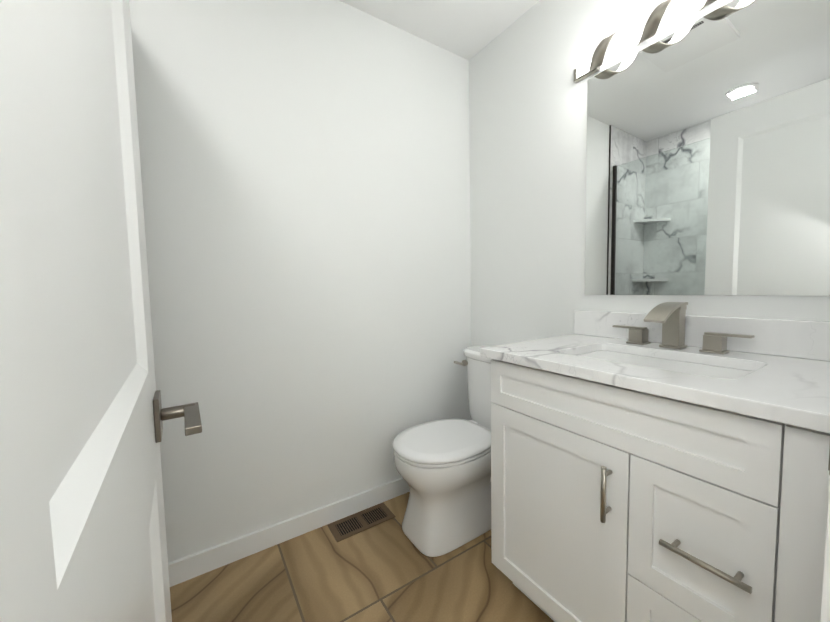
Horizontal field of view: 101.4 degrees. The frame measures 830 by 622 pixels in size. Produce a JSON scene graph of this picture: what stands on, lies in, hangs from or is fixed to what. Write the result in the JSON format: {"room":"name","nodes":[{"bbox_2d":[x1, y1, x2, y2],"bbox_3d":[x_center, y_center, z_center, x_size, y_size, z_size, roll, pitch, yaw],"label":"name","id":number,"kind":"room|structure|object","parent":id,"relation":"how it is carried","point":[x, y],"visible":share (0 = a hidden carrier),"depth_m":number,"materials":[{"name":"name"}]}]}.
{"room":"bathroom","nodes":[
{"label":"bathroom","id":0,"kind":"room"},
{"bbox_2d":[129,0,470,562],"bbox_3d":[-0.619,-0.192,1.516,2.440,2.440,0.120,-3,4,-33],"label":"wall","id":1,"kind":"structure","parent":0,"point":[305,171],"depth_m":1.50,"materials":[{"name":"white paint"}]},
{"bbox_2d":[168,478,408,586],"bbox_3d":[-0.108,0.984,1.421,1.565,0.088,0.700,-3,4,-33],"label":"baseboard","id":2,"kind":"structure","parent":1,"relation":"attached to","point":[186,568],"depth_m":1.50,"materials":[{"name":"white paint"}]},
{"bbox_2d":[170,492,553,621],"bbox_3d":[0.134,1.116,0.470,2.440,0.060,2.810,-3,4,-33],"label":"floor","id":3,"kind":"structure","parent":0,"point":[387,571],"depth_m":1.28,"materials":[{"name":"tile"}]},
{"bbox_2d":[327,503,395,541],"bbox_3d":[-0.256,1.014,1.641,0.298,0.004,0.132,-3,4,-33],"label":"floor vent","id":4,"kind":"object","parent":3,"relation":"in","point":[354,524],"visible":1,"depth_m":1.63,"materials":[{"name":"brown metal"}]},
{"bbox_2d":[392,346,491,556],"bbox_3d":[0.249,0.616,1.610,0.722,0.785,0.527,-3,4,-33],"label":"toilet","id":5,"kind":"object","parent":3,"relation":"on","point":[443,467],"visible":0.62,"depth_m":1.48,"materials":[{"name":"white ceramic"}]},
{"bbox_2d":[480,310,829,621],"bbox_3d":[0.693,0.532,1.036,0.586,1.010,0.802,-3,4,-33],"label":"bathroom vanity","id":6,"kind":"object","parent":3,"relation":"on","point":[652,481],"visible":1,"depth_m":0.82,"materials":[{"name":"white paint"}]},
{"bbox_2d":[613,302,754,353],"bbox_3d":[0.813,0.049,1.098,0.178,0.150,0.384,-3,4,-33],"label":"faucet","id":7,"kind":"object","parent":6,"relation":"on","point":[670,316],"visible":1,"depth_m":1.10,"materials":[{"name":"silver metal"}]},
{"bbox_2d":[339,0,539,59],"bbox_3d":[0.088,-1.389,0.306,2.440,0.080,2.810,-3,4,-33],"label":"ceiling","id":8,"kind":"structure","parent":0,"point":[468,29],"depth_m":1.67,"materials":[{"name":"white paint"}]},
{"bbox_2d":[469,0,829,346],"bbox_3d":[0.825,-0.212,1.419,0.120,2.440,1.610,-3,4,-33],"label":"wall","id":9,"kind":"structure","parent":0,"point":[528,124],"depth_m":1.60,"materials":[{"name":"white paint"}]},
{"bbox_2d":[574,0,716,82],"bbox_3d":[0.866,-0.974,1.080,0.099,0.079,0.810,-3,4,-33],"label":"sconce","id":10,"kind":"object","parent":9,"relation":"attached to","point":[635,36],"visible":1,"depth_m":1.22,"materials":[{"name":"silver metal"}]},
{"bbox_2d":[585,0,829,295],"bbox_3d":[0.923,-0.496,1.122,0.005,0.887,0.736,-3,4,-33],"label":"mirror","id":11,"kind":"object","parent":9,"relation":"attached to","point":[708,157],"visible":1,"depth_m":1.07,"materials":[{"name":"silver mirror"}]},
{"bbox_3d":[0.239,-1.225,0.097,0.820,0.225,0.120,-3,4,-33],"label":"wall","id":12,"kind":"structure","parent":0,"visible":0},
{"bbox_2d":[0,0,171,621],"bbox_3d":[-0.324,0.001,0.348,0.035,2.173,0.795,-4,5,-34],"label":"door","id":13,"kind":"structure","parent":12,"relation":"in","point":[82,528],"depth_m":0.24,"materials":[{"name":"white paint"}]},
{"bbox_2d":[153,390,201,442],"bbox_3d":[-0.435,0.199,0.622,0.069,0.080,0.171,-4,5,-34],"label":"door lever","id":14,"kind":"object","parent":13,"relation":"attached to","point":[190,413],"visible":1,"depth_m":0.62,"materials":[{"name":"silver metal"}]},
{"bbox_2d":[821,483,829,621],"bbox_3d":[0.262,-0.008,0.176,0.820,2.215,0.128,-3,4,-33],"label":"door frame","id":15,"kind":"structure","parent":12,"relation":"attached to","point":[825,613],"depth_m":0.47,"materials":[{"name":"white paint"}]},
{"bbox_2d":[828,449,829,474],"bbox_3d":[0.569,0.192,0.440,0.004,0.060,0.042,-3,4,-33],"label":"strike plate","id":16,"kind":"object","parent":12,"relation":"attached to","point":[829,462],"visible":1,"depth_m":0.46,"materials":[{"name":"silver metal"}]}
]}

